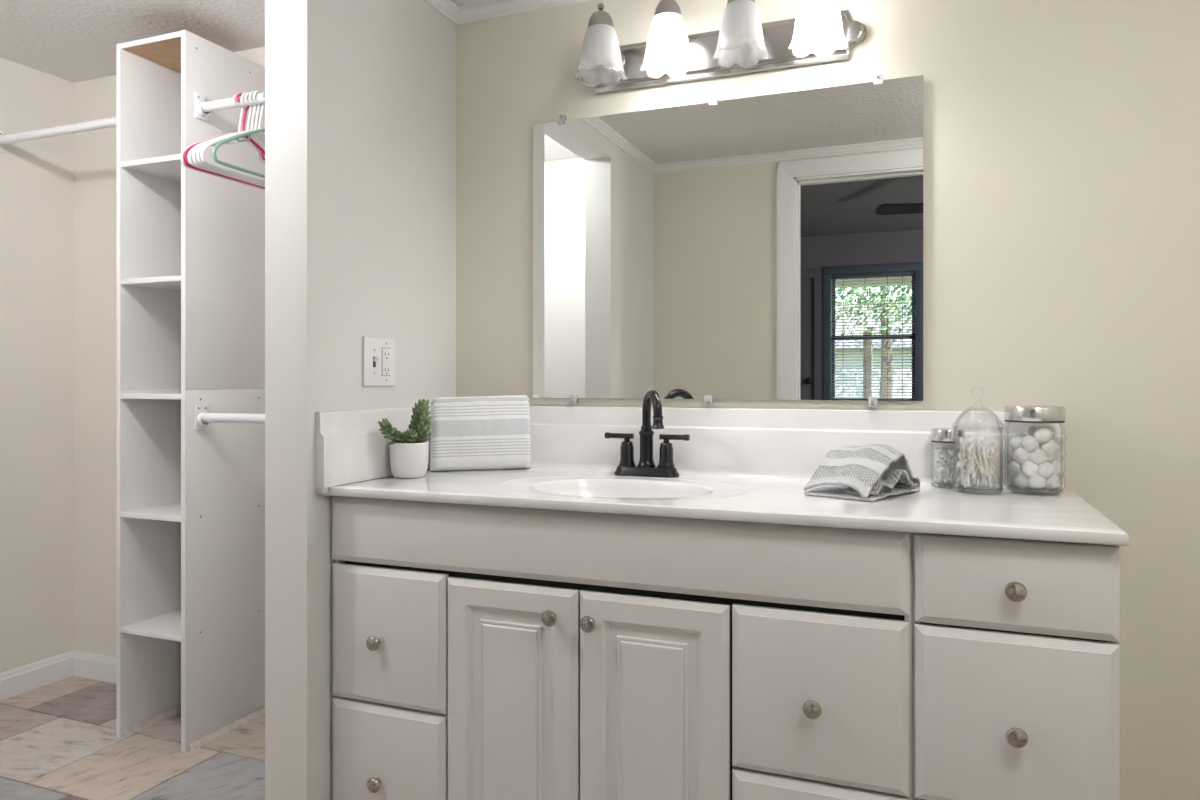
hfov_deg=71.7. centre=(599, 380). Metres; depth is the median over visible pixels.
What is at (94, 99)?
wall
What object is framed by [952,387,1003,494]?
glass jar
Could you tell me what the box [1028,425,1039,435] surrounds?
ball
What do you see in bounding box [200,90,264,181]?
clothes hanger
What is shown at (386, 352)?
outlet
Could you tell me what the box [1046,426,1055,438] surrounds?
ball
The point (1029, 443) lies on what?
ball
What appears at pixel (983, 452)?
cotton swab
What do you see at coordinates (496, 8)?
trim
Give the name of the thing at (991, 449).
cotton swab
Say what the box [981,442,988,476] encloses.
cotton swab
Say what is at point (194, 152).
clothes hanger
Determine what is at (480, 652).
vanity cabinet
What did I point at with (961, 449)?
cotton swab
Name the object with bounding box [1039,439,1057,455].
ball
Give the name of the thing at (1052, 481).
ball
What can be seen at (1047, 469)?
ball
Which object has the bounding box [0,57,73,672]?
wall
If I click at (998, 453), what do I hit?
cotton swab
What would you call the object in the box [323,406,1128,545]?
countertop
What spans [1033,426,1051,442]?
ball
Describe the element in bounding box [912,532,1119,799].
base cabinet
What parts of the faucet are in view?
lever, handle, plate, spout, handle, lever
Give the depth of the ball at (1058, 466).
1.71 m
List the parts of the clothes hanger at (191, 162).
frame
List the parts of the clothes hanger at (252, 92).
frame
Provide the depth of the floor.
2.44 m
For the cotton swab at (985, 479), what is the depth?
1.72 m
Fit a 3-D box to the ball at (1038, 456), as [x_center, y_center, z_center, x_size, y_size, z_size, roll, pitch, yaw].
[0.901,0.154,1.711,0.035,0.036,0.036,0,0,-20]
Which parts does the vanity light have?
lamp shade, bulb, arm, bulb, lamp shade, bulb, lamp shade, bulb, lamp shade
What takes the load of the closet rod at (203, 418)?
attached to the shelving unit at (190, 244)
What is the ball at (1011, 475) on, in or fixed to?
in the glass jar at (1012, 413)
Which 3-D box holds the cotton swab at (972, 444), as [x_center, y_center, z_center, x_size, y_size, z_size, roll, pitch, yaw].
[0.775,0.167,1.724,0.007,0.075,0.010,0,0,-21]
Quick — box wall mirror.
[533,75,922,404]
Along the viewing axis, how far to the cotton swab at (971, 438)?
1.75 m
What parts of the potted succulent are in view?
stem, stem, stem, stem, stem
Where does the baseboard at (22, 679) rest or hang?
attached to the wall at (37, 175)
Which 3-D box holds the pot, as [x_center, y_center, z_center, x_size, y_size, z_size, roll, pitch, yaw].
[-0.463,0.191,2.016,0.092,0.086,0.092,0,0,22]
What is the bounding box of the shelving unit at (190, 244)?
[116,30,264,752]
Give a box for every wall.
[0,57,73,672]
[74,47,264,656]
[265,0,455,799]
[456,0,1199,799]
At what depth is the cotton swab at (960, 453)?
1.73 m
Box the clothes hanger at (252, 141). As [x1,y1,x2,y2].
[183,93,264,188]
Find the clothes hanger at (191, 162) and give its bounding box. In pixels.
[188,92,264,186]
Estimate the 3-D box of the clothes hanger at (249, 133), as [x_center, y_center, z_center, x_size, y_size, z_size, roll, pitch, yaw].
[-0.961,-0.716,2.413,0.010,0.263,0.420,0,0,20]
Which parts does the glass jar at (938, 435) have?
lid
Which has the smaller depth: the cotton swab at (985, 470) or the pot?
the cotton swab at (985, 470)
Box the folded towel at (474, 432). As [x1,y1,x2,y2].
[430,395,530,470]
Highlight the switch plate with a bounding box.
[363,336,394,385]
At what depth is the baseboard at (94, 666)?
3.06 m
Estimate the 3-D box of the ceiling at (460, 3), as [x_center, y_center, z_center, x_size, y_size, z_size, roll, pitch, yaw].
[0.336,-1.070,1.074,2.370,0.050,1.870,0,0,22]
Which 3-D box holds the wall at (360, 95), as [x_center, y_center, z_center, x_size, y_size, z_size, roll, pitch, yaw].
[-0.776,-0.100,1.588,0.116,2.400,1.963,0,0,22]
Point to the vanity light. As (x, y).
(820, 33)
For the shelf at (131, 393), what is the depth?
2.59 m
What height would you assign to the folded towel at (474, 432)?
0.195 m
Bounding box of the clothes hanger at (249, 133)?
[212,90,264,177]
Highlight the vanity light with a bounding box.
[578,0,866,94]
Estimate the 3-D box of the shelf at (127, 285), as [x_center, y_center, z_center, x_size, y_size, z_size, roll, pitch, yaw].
[-1.299,-0.306,2.665,0.253,0.016,0.321,0,0,22]
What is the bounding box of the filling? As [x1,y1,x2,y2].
[934,447,960,485]
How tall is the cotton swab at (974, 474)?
0.068 m
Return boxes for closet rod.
[0,117,115,152]
[195,92,264,120]
[195,403,264,428]
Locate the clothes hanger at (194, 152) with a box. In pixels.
[192,92,264,185]
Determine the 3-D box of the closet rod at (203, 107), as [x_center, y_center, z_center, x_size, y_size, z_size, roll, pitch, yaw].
[-0.889,-0.829,2.385,0.684,0.077,0.044,0,0,22]
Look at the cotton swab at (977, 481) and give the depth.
1.73 m
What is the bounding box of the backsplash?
[529,406,1064,490]
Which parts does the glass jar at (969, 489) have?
lid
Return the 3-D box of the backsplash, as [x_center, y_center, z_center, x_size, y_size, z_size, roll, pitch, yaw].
[0.300,0.158,2.054,1.490,0.181,0.032,0,0,22]
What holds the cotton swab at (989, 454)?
in the glass jar at (969, 489)
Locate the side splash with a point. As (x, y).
(351, 447)
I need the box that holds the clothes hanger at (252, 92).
[196,91,264,183]
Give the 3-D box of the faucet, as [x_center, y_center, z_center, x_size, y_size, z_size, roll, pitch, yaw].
[0.114,0.127,2.051,0.115,0.213,0.199,0,0,-40]
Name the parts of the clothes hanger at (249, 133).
frame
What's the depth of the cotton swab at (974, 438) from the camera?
1.71 m
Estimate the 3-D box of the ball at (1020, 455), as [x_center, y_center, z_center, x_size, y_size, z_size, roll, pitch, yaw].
[0.879,0.155,1.730,0.036,0.036,0.035,0,0,14]
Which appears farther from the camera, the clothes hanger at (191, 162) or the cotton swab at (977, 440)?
the clothes hanger at (191, 162)
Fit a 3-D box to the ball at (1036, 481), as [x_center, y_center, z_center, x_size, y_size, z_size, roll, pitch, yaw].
[0.899,0.206,1.712,0.036,0.036,0.035,0,0,8]
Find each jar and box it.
[930,428,964,488]
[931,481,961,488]
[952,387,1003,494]
[1003,405,1065,494]
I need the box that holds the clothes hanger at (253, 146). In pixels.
[180,94,264,190]
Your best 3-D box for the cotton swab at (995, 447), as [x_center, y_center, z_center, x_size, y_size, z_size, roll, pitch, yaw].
[0.825,0.172,1.732,0.007,0.075,0.008,0,0,42]
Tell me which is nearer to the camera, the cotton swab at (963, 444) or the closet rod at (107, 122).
the cotton swab at (963, 444)
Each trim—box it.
[423,0,458,24]
[456,0,590,24]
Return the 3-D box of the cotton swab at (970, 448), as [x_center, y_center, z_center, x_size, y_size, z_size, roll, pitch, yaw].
[0.764,0.173,1.722,0.007,0.074,0.017,0,0,-28]
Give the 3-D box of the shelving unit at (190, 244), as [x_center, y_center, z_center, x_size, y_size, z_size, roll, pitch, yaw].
[-1.294,0.030,2.661,0.299,2.140,0.325,0,0,22]
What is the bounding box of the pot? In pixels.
[390,441,428,478]
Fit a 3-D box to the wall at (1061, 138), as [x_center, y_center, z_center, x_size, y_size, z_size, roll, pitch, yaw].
[0.729,-0.100,1.967,2.400,2.400,0.120,0,0,22]
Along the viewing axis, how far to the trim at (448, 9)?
2.28 m
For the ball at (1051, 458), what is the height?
0.036 m
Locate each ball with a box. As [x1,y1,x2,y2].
[1008,448,1014,460]
[1008,460,1020,474]
[1008,474,1014,485]
[1009,434,1023,449]
[1012,472,1028,488]
[1013,447,1029,463]
[1020,460,1037,476]
[1021,435,1039,451]
[1027,474,1045,488]
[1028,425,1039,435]
[1029,448,1046,464]
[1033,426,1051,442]
[1037,461,1054,477]
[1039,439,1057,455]
[1044,473,1058,489]
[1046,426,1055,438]
[1047,455,1054,462]
[1051,460,1063,475]
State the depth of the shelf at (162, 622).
2.59 m
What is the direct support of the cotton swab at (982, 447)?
in the glass jar at (969, 489)
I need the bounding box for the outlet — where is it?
[382,348,390,375]
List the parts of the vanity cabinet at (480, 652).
panel, knob, knob, drawer, drawer, door, knob, knob, door, knob, drawer, drawer, panel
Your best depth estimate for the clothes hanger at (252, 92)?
2.37 m
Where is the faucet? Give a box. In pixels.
[604,390,689,477]
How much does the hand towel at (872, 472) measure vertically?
0.101 m
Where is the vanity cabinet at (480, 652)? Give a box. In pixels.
[332,496,911,799]
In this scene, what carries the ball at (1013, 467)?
in the glass jar at (1012, 413)
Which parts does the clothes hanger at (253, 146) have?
frame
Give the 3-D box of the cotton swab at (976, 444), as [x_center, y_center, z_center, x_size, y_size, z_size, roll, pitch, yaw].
[0.773,0.158,1.721,0.022,0.073,0.007,0,0,23]
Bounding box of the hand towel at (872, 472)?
[804,444,920,501]
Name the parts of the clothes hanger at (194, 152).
frame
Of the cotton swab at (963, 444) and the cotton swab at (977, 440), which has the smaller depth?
the cotton swab at (977, 440)
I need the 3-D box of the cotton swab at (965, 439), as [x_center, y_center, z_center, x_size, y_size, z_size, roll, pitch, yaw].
[0.773,0.157,1.742,0.018,0.074,0.007,0,0,29]
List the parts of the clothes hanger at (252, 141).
frame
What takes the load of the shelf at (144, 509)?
attached to the shelving unit at (190, 244)
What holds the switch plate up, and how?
attached to the wall at (360, 95)
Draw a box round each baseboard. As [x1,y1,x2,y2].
[0,650,74,699]
[73,650,115,683]
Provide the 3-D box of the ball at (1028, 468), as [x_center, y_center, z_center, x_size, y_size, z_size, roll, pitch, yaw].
[0.888,0.180,1.719,0.036,0.036,0.035,0,0,0]
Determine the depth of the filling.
1.81 m
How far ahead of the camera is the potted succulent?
1.98 m
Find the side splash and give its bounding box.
[316,406,430,493]
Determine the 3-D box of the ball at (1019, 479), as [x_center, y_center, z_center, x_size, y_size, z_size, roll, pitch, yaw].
[0.878,0.207,1.732,0.035,0.036,0.036,0,0,-8]
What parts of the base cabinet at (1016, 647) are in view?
panel, knob, knob, drawer, drawer, panel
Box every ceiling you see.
[0,0,264,82]
[450,0,493,6]
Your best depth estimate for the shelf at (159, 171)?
2.59 m
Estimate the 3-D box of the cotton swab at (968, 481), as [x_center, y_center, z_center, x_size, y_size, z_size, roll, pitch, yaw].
[0.769,0.184,1.734,0.007,0.069,0.033,0,0,23]
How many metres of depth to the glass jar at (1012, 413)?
1.71 m
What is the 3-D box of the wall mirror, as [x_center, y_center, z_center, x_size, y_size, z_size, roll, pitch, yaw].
[0.277,-0.325,2.071,0.986,0.770,0.020,0,0,22]
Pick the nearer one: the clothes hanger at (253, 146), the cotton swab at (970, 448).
the cotton swab at (970, 448)
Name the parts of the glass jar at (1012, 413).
lid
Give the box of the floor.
[0,676,264,799]
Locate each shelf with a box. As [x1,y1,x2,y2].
[122,160,180,182]
[123,281,180,290]
[123,502,180,516]
[123,609,180,635]
[131,393,180,393]
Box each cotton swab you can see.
[955,437,973,467]
[959,452,966,487]
[960,445,962,479]
[960,451,994,467]
[962,443,965,473]
[964,438,968,454]
[965,447,972,481]
[967,453,970,485]
[968,443,977,474]
[970,437,976,472]
[971,444,975,479]
[972,446,984,478]
[972,452,987,484]
[976,437,983,472]
[976,464,979,485]
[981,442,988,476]
[981,446,992,480]
[982,451,991,486]
[982,452,999,483]
[984,440,989,475]
[988,447,992,481]
[991,446,995,481]
[994,446,997,480]
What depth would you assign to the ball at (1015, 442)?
1.74 m
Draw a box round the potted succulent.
[378,399,431,478]
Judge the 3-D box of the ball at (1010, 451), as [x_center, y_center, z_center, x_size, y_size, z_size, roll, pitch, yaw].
[0.883,0.155,1.760,0.035,0.036,0.036,0,0,39]
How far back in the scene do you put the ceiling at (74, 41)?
2.63 m
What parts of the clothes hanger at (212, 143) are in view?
frame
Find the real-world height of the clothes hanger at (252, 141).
0.263 m
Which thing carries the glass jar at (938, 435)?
on the countertop at (736, 464)
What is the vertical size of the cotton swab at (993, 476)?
0.075 m
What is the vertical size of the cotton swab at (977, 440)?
0.074 m

